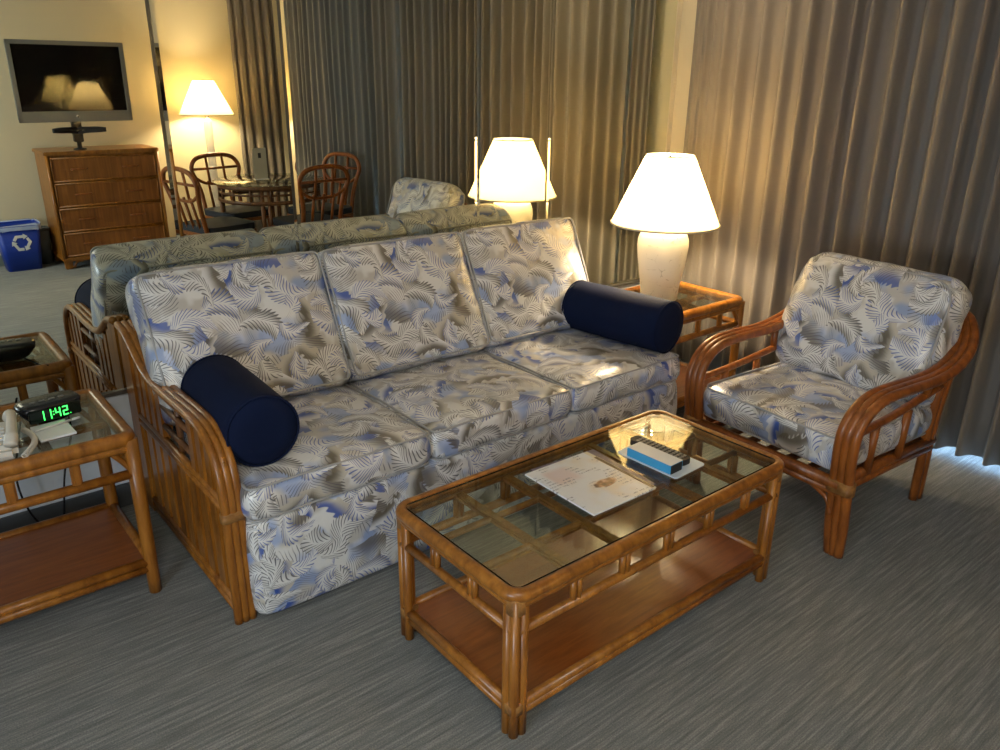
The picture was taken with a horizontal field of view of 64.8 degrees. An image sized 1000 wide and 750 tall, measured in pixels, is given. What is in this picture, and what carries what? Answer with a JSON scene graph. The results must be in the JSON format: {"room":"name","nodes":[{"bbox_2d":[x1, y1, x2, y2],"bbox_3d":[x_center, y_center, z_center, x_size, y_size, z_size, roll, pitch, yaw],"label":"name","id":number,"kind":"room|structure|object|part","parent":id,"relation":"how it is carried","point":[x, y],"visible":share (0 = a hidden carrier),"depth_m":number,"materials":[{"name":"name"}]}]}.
{"room":"hotel room","nodes":[
{"label":"hotel room","id":0,"kind":"room"},
{"bbox_2d":[0,282,639,517],"bbox_3d":[-1.212,-0.751,2.817,5.940,2.500,0.088,-16,26,-36],"label":"wall","id":1,"kind":"structure","parent":0,"point":[50,481],"depth_m":2.86,"materials":[{"name":"white paint"}]},
{"bbox_2d":[0,482,132,532],"bbox_3d":[-1.261,0.410,3.152,5.600,0.090,0.018,-16,26,-36],"label":"baseboard","id":2,"kind":"structure","parent":1,"relation":"attached to","point":[124,495],"depth_m":2.88,"materials":[{"name":"black rubber"}]},
{"bbox_2d":[0,0,183,405],"bbox_3d":[-1.514,-0.861,2.440,0.899,2.034,0.009,-16,26,-36],"label":"mirror panel","id":3,"kind":"object","parent":1,"relation":"attached to","point":[88,204],"visible":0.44,"depth_m":2.62,"materials":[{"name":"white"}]},
{"bbox_2d":[149,0,299,265],"bbox_3d":[-0.985,-1.008,2.843,0.460,2.034,0.009,-16,26,-36],"label":"mirror panel","id":4,"kind":"object","parent":1,"relation":"attached to","point":[221,66],"visible":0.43,"depth_m":2.87,"materials":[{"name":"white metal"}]},
{"bbox_2d":[102,279,639,397],"bbox_3d":[-1.177,0.002,3.062,5.400,0.014,0.021,-16,26,-36],"label":"trim","id":5,"kind":"structure","parent":1,"relation":"attached to","point":[124,391],"depth_m":2.90,"materials":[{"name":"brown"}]},
{"bbox_2d":[279,0,476,252],"bbox_3d":[-0.455,-1.155,3.247,0.904,2.034,0.009,-16,26,-36],"label":"mirror panel","id":6,"kind":"object","parent":1,"relation":"attached to","point":[382,94],"visible":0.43,"depth_m":3.25,"materials":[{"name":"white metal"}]},
{"bbox_2d":[477,0,552,226],"bbox_3d":[0.066,-1.300,3.645,0.437,2.034,0.009,-16,26,-36],"label":"mirror panel","id":7,"kind":"object","parent":1,"relation":"attached to","point":[514,36],"visible":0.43,"depth_m":3.66,"materials":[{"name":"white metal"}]},
{"bbox_2d":[546,0,677,285],"bbox_3d":[0.581,-1.443,4.039,0.889,2.034,0.009,-16,26,-36],"label":"mirror panel","id":8,"kind":"object","parent":1,"relation":"attached to","point":[612,60],"visible":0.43,"depth_m":4.06,"materials":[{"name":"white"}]},
{"bbox_2d":[665,0,682,151],"bbox_3d":[0.940,-1.325,4.396,0.040,2.500,0.016,-16,26,-36],"label":"trim","id":9,"kind":"structure","parent":1,"relation":"attached to","point":[680,2],"depth_m":4.27,"materials":[{"name":"beige paint"}]},
{"bbox_2d":[0,358,999,749],"bbox_3d":[0.342,1.140,1.470,5.780,0.050,4.860,-16,26,-36],"label":"floor","id":10,"kind":"structure","parent":0,"point":[892,643],"depth_m":2.26,"materials":[{"name":"carpet"}]},
{"bbox_2d":[15,421,39,521],"bbox_3d":[-1.583,0.347,2.735,0.168,0.505,0.048,-7,22,-20],"label":"power cord","id":11,"kind":"object","parent":10,"relation":"on","point":[19,428],"visible":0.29,"depth_m":2.70,"materials":[{"name":"black plastic"}]},
{"bbox_2d":[63,416,71,514],"bbox_3d":[-1.539,0.325,2.782,0.018,0.495,0.106,11,23,25],"label":"power cord","id":12,"kind":"object","parent":10,"relation":"on","point":[70,423],"visible":0.31,"depth_m":2.79,"materials":[{"name":"black plastic"}]},
{"bbox_2d":[0,389,161,624],"bbox_3d":[-1.495,0.438,2.405,0.690,0.562,0.485,-16,26,-36],"label":"end table","id":13,"kind":"object","parent":10,"relation":"on","point":[44,564],"visible":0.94,"depth_m":2.44,"materials":[{"name":"wood"}]},
{"bbox_2d":[0,409,37,460],"bbox_3d":[-1.432,0.170,2.212,0.224,0.090,0.233,-12,24,-29],"label":"telephone","id":14,"kind":"object","parent":13,"relation":"on","point":[9,436],"visible":1,"depth_m":2.18,"materials":[{"name":"beige plastic"}]},
{"bbox_3d":[-1.348,0.190,2.255,0.046,0.018,0.204,-12,24,-29],"label":"coiled cord","id":15,"kind":"part","parent":14,"relation":"part of","materials":[{"name":"beige plastic"}]},
{"bbox_2d":[13,390,81,424],"bbox_3d":[-1.425,0.083,2.479,0.227,0.066,0.208,19,27,39],"label":"clock radio","id":16,"kind":"object","parent":13,"relation":"on","point":[53,406],"visible":1,"depth_m":2.40,"materials":[{"name":"black plastic"}]},
{"bbox_2d":[30,419,76,442],"bbox_3d":[-1.333,0.165,2.350,0.096,0.006,0.124,-17,27,-39],"label":"notepad","id":17,"kind":"object","parent":13,"relation":"on","point":[65,429],"visible":0.9,"depth_m":2.34,"materials":[{"name":"white paper"}]},
{"bbox_2d":[34,416,79,431],"bbox_3d":[-1.334,0.148,2.375,0.009,0.009,0.133,15,25,34],"label":"pen","id":18,"kind":"object","parent":17,"relation":"on","point":[77,417],"visible":1,"depth_m":2.37,"materials":[{"name":"white plastic"}]},
{"bbox_3d":[-1.494,0.303,2.354,0.674,0.030,0.470,-16,26,-36],"label":"apron rail","id":19,"kind":"part","parent":13,"relation":"part of","materials":[{"name":"wood"}]},
{"bbox_3d":[-1.493,0.205,2.317,0.690,0.064,0.485,-16,26,-36],"label":"frame","id":20,"kind":"part","parent":13,"relation":"part of","materials":[{"name":"wood"}]},
{"bbox_2d":[0,507,142,605],"bbox_3d":[-1.497,0.600,2.467,0.646,0.014,0.441,-16,26,-36],"label":"shelf","id":21,"kind":"object","parent":13,"relation":"attached to","point":[52,561],"depth_m":2.51,"materials":[{"name":"brown wood"}]},
{"bbox_3d":[-1.497,0.606,2.469,0.674,0.053,0.470,-16,26,-36],"label":"shelf frame","id":22,"kind":"part","parent":13,"relation":"part of","materials":[{"name":"wood"}]},
{"bbox_3d":[-1.384,0.318,2.761,0.044,0.537,0.044,-16,26,-36],"label":"leg","id":23,"kind":"part","parent":13,"relation":"part of","materials":[{"name":"wood"}]},
{"bbox_3d":[-1.106,0.442,2.442,0.044,0.537,0.044,-16,26,-36],"label":"leg","id":24,"kind":"part","parent":13,"relation":"part of","materials":[{"name":"wood"}]},
{"bbox_2d":[114,217,679,624],"bbox_3d":[-0.288,-0.026,3.118,2.009,0.950,1.001,-16,26,-36],"label":"sofa","id":25,"kind":"object","parent":10,"relation":"on","point":[408,366],"visible":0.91,"depth_m":2.79,"materials":[{"name":"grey fabric"}]},
{"bbox_3d":[-1.317,0.169,2.904,0.048,0.715,0.123,-16,26,-36],"label":"post","id":26,"kind":"part","parent":25,"relation":"part of","materials":[{"name":"wood"}]},
{"bbox_3d":[-1.054,0.277,2.599,0.070,0.735,0.924,-16,26,-36],"label":"rail","id":27,"kind":"part","parent":25,"relation":"part of","materials":[{"name":"wood"}]},
{"bbox_3d":[-1.046,0.430,2.624,0.024,0.397,0.840,-16,26,-36],"label":"cross rail","id":28,"kind":"part","parent":25,"relation":"part of","materials":[{"name":"wood"}]},
{"bbox_2d":[125,252,348,424],"bbox_3d":[-0.908,-0.143,2.802,0.693,0.532,0.215,-16,0,-36],"label":"cushion","id":29,"kind":"object","parent":25,"relation":"on","point":[284,318],"depth_m":2.73,"materials":[{"name":"multicoloured fabric"}]},
{"bbox_2d":[180,354,299,466],"bbox_3d":[-0.820,0.102,2.462,0.223,0.223,0.445,-14,26,-35],"label":"bolster pillow","id":30,"kind":"object","parent":25,"relation":"on","point":[260,427],"visible":0.87,"depth_m":2.32,"materials":[{"name":"blue fabric"}]},
{"bbox_2d":[184,386,430,519],"bbox_3d":[-0.657,0.228,2.641,0.660,0.155,0.631,-16,26,-36],"label":"seat cushion","id":31,"kind":"object","parent":25,"relation":"on","point":[353,444],"depth_m":2.48,"materials":[{"name":"multicoloured fabric"}]},
{"bbox_2d":[315,232,487,381],"bbox_3d":[-0.395,-0.286,3.194,0.690,0.532,0.215,-16,0,-37],"label":"cushion","id":32,"kind":"object","parent":25,"relation":"on","point":[398,307],"depth_m":3.09,"materials":[{"name":"multicoloured fabric"}]},
{"bbox_2d":[349,351,570,457],"bbox_3d":[-0.160,0.089,3.022,0.667,0.157,0.631,-16,26,-36],"label":"seat cushion","id":33,"kind":"object","parent":25,"relation":"on","point":[465,404],"depth_m":2.88,"materials":[{"name":"multicoloured fabric"}]},
{"bbox_2d":[456,218,586,346],"bbox_3d":[0.111,-0.427,3.579,0.668,0.532,0.215,-15,0,-35],"label":"cushion","id":34,"kind":"object","parent":25,"relation":"on","point":[520,274],"depth_m":3.46,"materials":[{"name":"multicoloured fabric"}]},
{"bbox_2d":[481,328,679,410],"bbox_3d":[0.343,-0.048,3.405,0.671,0.155,0.629,-16,26,-36],"label":"seat cushion","id":35,"kind":"object","parent":25,"relation":"on","point":[598,373],"depth_m":3.25,"materials":[{"name":"multicoloured fabric"}]},
{"bbox_2d":[562,280,683,353],"bbox_3d":[0.533,-0.263,3.472,0.509,0.227,0.227,20,28,40],"label":"bolster pillow","id":36,"kind":"object","parent":25,"relation":"on","point":[653,323],"visible":1,"depth_m":3.36,"materials":[{"name":"blue fabric"}]},
{"bbox_2d":[395,410,783,738],"bbox_3d":[0.301,0.519,2.418,1.145,0.440,0.555,-16,26,-36],"label":"coffee table","id":37,"kind":"object","parent":10,"relation":"on","point":[523,624],"visible":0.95,"depth_m":2.28,"materials":[{"name":"wood"}]},
{"bbox_3d":[-0.264,0.581,2.280,0.053,0.410,0.052,-16,26,-36],"label":"leg","id":38,"kind":"part","parent":37,"relation":"part of","materials":[{"name":"wood"}]},
{"bbox_3d":[0.037,0.715,1.935,0.053,0.410,0.052,-16,26,-36],"label":"leg","id":39,"kind":"part","parent":37,"relation":"part of","materials":[{"name":"wood"}]},
{"bbox_3d":[0.299,0.648,2.467,1.116,0.049,0.526,-16,26,-36],"label":"shelf frame","id":40,"kind":"part","parent":37,"relation":"part of","materials":[{"name":"wood"}]},
{"bbox_2d":[416,499,754,691],"bbox_3d":[0.299,0.644,2.465,1.089,0.016,0.499,-16,26,-36],"label":"shelf","id":41,"kind":"object","parent":37,"relation":"attached to","point":[564,649],"depth_m":2.34,"materials":[{"name":"brown wood"}]},
{"bbox_3d":[0.302,0.427,2.383,1.114,0.026,0.524,-16,26,-36],"label":"apron rail","id":42,"kind":"part","parent":37,"relation":"part of","materials":[{"name":"wood"}]},
{"bbox_3d":[0.303,0.337,2.349,1.145,0.052,0.555,-16,26,-36],"label":"frame","id":43,"kind":"part","parent":37,"relation":"part of","materials":[{"name":"wood"}]},
{"bbox_2d":[525,452,655,515],"bbox_3d":[0.267,0.315,2.335,0.258,0.006,0.296,-15,26,-35],"label":"magazine","id":44,"kind":"object","parent":37,"relation":"on","point":[596,486],"visible":1,"depth_m":2.32,"materials":[{"name":"beige paper"}]},
{"bbox_2d":[594,457,653,486],"bbox_3d":[0.374,0.293,2.389,0.010,0.001,0.240,-15,26,-35],"label":"print","id":45,"kind":"object","parent":44,"relation":"on","point":[598,460],"depth_m":2.38,"materials":[{"name":"brown"}]},
{"bbox_3d":[0.303,0.321,2.343,1.079,0.010,0.489,-16,26,-36],"label":"glass","id":46,"kind":"part","parent":37,"relation":"part of","materials":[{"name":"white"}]},
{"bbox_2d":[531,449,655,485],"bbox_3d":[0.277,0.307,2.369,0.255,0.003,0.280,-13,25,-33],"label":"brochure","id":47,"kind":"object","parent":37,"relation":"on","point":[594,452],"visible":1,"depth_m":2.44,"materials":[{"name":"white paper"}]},
{"bbox_3d":[0.564,0.351,2.912,0.053,0.410,0.052,-16,26,-36],"label":"leg","id":48,"kind":"part","parent":37,"relation":"part of","materials":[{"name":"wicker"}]},
{"bbox_2d":[618,446,703,478],"bbox_3d":[0.506,0.262,2.484,0.150,0.003,0.235,-17,27,-38],"label":"card","id":49,"kind":"object","parent":37,"relation":"on","point":[694,464],"visible":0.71,"depth_m":2.43,"materials":[{"name":"white"}]},
{"bbox_2d":[627,442,682,474],"bbox_3d":[0.481,0.258,2.448,0.062,0.031,0.172,-17,27,-38],"label":"box","id":50,"kind":"object","parent":49,"relation":"on","point":[660,460],"visible":1,"depth_m":2.43,"materials":[{"name":"blue cardboard"}]},
{"bbox_2d":[630,435,689,465],"bbox_3d":[0.509,0.239,2.513,0.046,0.022,0.215,-17,27,-39],"label":"remote control","id":51,"kind":"object","parent":49,"relation":"on","point":[685,458],"visible":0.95,"depth_m":2.50,"materials":[{"name":"black plastic"}]},
{"bbox_3d":[0.865,0.485,2.567,0.053,0.410,0.052,-16,26,-36],"label":"leg","id":52,"kind":"part","parent":37,"relation":"part of","materials":[{"name":"wood"}]},
{"bbox_2d":[625,281,744,407],"bbox_3d":[0.793,-0.118,3.940,0.690,0.562,0.485,-16,26,-36],"label":"end table","id":53,"kind":"object","parent":10,"relation":"on","point":[724,302],"visible":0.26,"depth_m":3.89,"materials":[{"name":"wood"}]},
{"bbox_2d":[610,152,720,300],"bbox_3d":[0.776,-0.690,3.720,0.512,0.678,0.512,-16,26,-36],"label":"table lamp","id":54,"kind":"object","parent":53,"relation":"on","point":[667,200],"visible":0.98,"depth_m":3.54,"materials":[{"name":"fabric"}]},
{"bbox_3d":[0.778,-0.859,3.656,0.504,0.310,0.504,-16,26,-36],"label":"lamp shade","id":55,"kind":"part","parent":54,"relation":"part of","materials":[{"name":"white fabric"}]},
{"bbox_3d":[0.795,-0.350,3.852,0.690,0.064,0.485,-16,26,-36],"label":"frame","id":56,"kind":"part","parent":53,"relation":"part of","materials":[{"name":"wood"}]},
{"bbox_2d":[676,365,719,397],"bbox_3d":[0.791,0.045,4.002,0.646,0.014,0.441,-16,26,-36],"label":"shelf","id":57,"kind":"object","parent":53,"relation":"attached to","point":[680,381],"depth_m":4.02,"materials":[{"name":"brown wood"}]},
{"bbox_3d":[0.791,0.051,4.004,0.674,0.053,0.470,-16,26,-36],"label":"shelf frame","id":58,"kind":"part","parent":53,"relation":"part of","materials":[{"name":"wood"}]},
{"bbox_3d":[0.794,-0.252,3.889,0.674,0.030,0.470,-16,26,-36],"label":"apron rail","id":59,"kind":"part","parent":53,"relation":"part of","materials":[{"name":"wood"}]},
{"bbox_3d":[1.183,-0.114,3.976,0.044,0.537,0.044,-16,26,-36],"label":"leg","id":60,"kind":"part","parent":53,"relation":"part of","materials":[{"name":"wood"}]},
{"bbox_2d":[683,252,978,558],"bbox_3d":[1.292,0.040,3.060,0.866,0.910,0.788,-13,25,-33],"label":"armchair","id":61,"kind":"object","parent":10,"relation":"on","point":[870,353],"visible":0.98,"depth_m":2.92,"materials":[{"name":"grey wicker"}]},
{"bbox_3d":[1.046,0.125,3.310,0.641,0.048,0.036,-13,25,-32],"label":"seat rail","id":62,"kind":"part","parent":61,"relation":"part of","materials":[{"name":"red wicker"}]},
{"bbox_3d":[0.960,0.276,2.902,0.040,0.042,0.650,-13,25,-33],"label":"seat rail","id":63,"kind":"part","parent":61,"relation":"part of","materials":[{"name":"brown wood"}]},
{"bbox_3d":[0.963,0.305,2.916,0.028,0.030,0.650,-13,25,-33],"label":"seat rail","id":64,"kind":"part","parent":61,"relation":"part of","materials":[{"name":"brown wood"}]},
{"bbox_2d":[703,362,931,468],"bbox_3d":[1.212,0.126,3.033,0.643,0.176,0.655,-13,25,-33],"label":"seat cushion","id":65,"kind":"object","parent":61,"relation":"on","point":[797,408],"depth_m":2.88,"materials":[{"name":"multicoloured fabric"}]},
{"bbox_2d":[776,252,972,405],"bbox_3d":[1.433,-0.188,3.104,0.228,0.527,0.675,10,11,-39],"label":"cushion","id":66,"kind":"object","parent":61,"relation":"on","point":[856,324],"depth_m":2.98,"materials":[{"name":"multicoloured fabric"}]},
{"bbox_3d":[1.398,0.336,2.853,0.640,0.037,0.029,-14,25,-34],"label":"seat rail","id":67,"kind":"part","parent":61,"relation":"part of","materials":[{"name":"brown wood"}]},
{"bbox_3d":[1.398,0.306,2.842,0.641,0.048,0.036,-14,25,-34],"label":"seat rail","id":68,"kind":"part","parent":61,"relation":"part of","materials":[{"name":"brown wood"}]},
{"bbox_3d":[1.650,0.218,3.001,0.071,0.627,0.151,13,24,30],"label":"leg","id":69,"kind":"part","parent":61,"relation":"part of","materials":[{"name":"brown wood"}]},
{"bbox_2d":[670,0,696,358],"bbox_3d":[2.570,-0.669,2.715,0.225,2.500,4.872,-16,26,-36],"label":"wall","id":70,"kind":"structure","parent":0,"point":[689,7],"depth_m":4.25,"materials":[{"name":"beige paint"}]},
{"bbox_3d":[0.369,-1.244,0.566,5.780,0.050,4.860,-16,26,-36],"label":"ceiling","id":71,"kind":"structure","parent":0,"visible":0},
{"bbox_2d":[670,0,716,357],"bbox_3d":[1.051,-1.262,4.218,0.039,2.470,0.161,-16,26,-36],"label":"wall","id":72,"kind":"structure","parent":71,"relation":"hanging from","point":[706,9],"depth_m":4.14,"materials":[{"name":"beige paint"}]},
{"bbox_2d":[682,0,999,465],"bbox_3d":[1.797,-0.898,3.295,0.103,2.480,2.337,-16,26,-36],"label":"drape","id":73,"kind":"object","parent":71,"relation":"hanging from","point":[865,129],"visible":0.63,"depth_m":3.50,"materials":[{"name":"beige fabric"}]}
]}

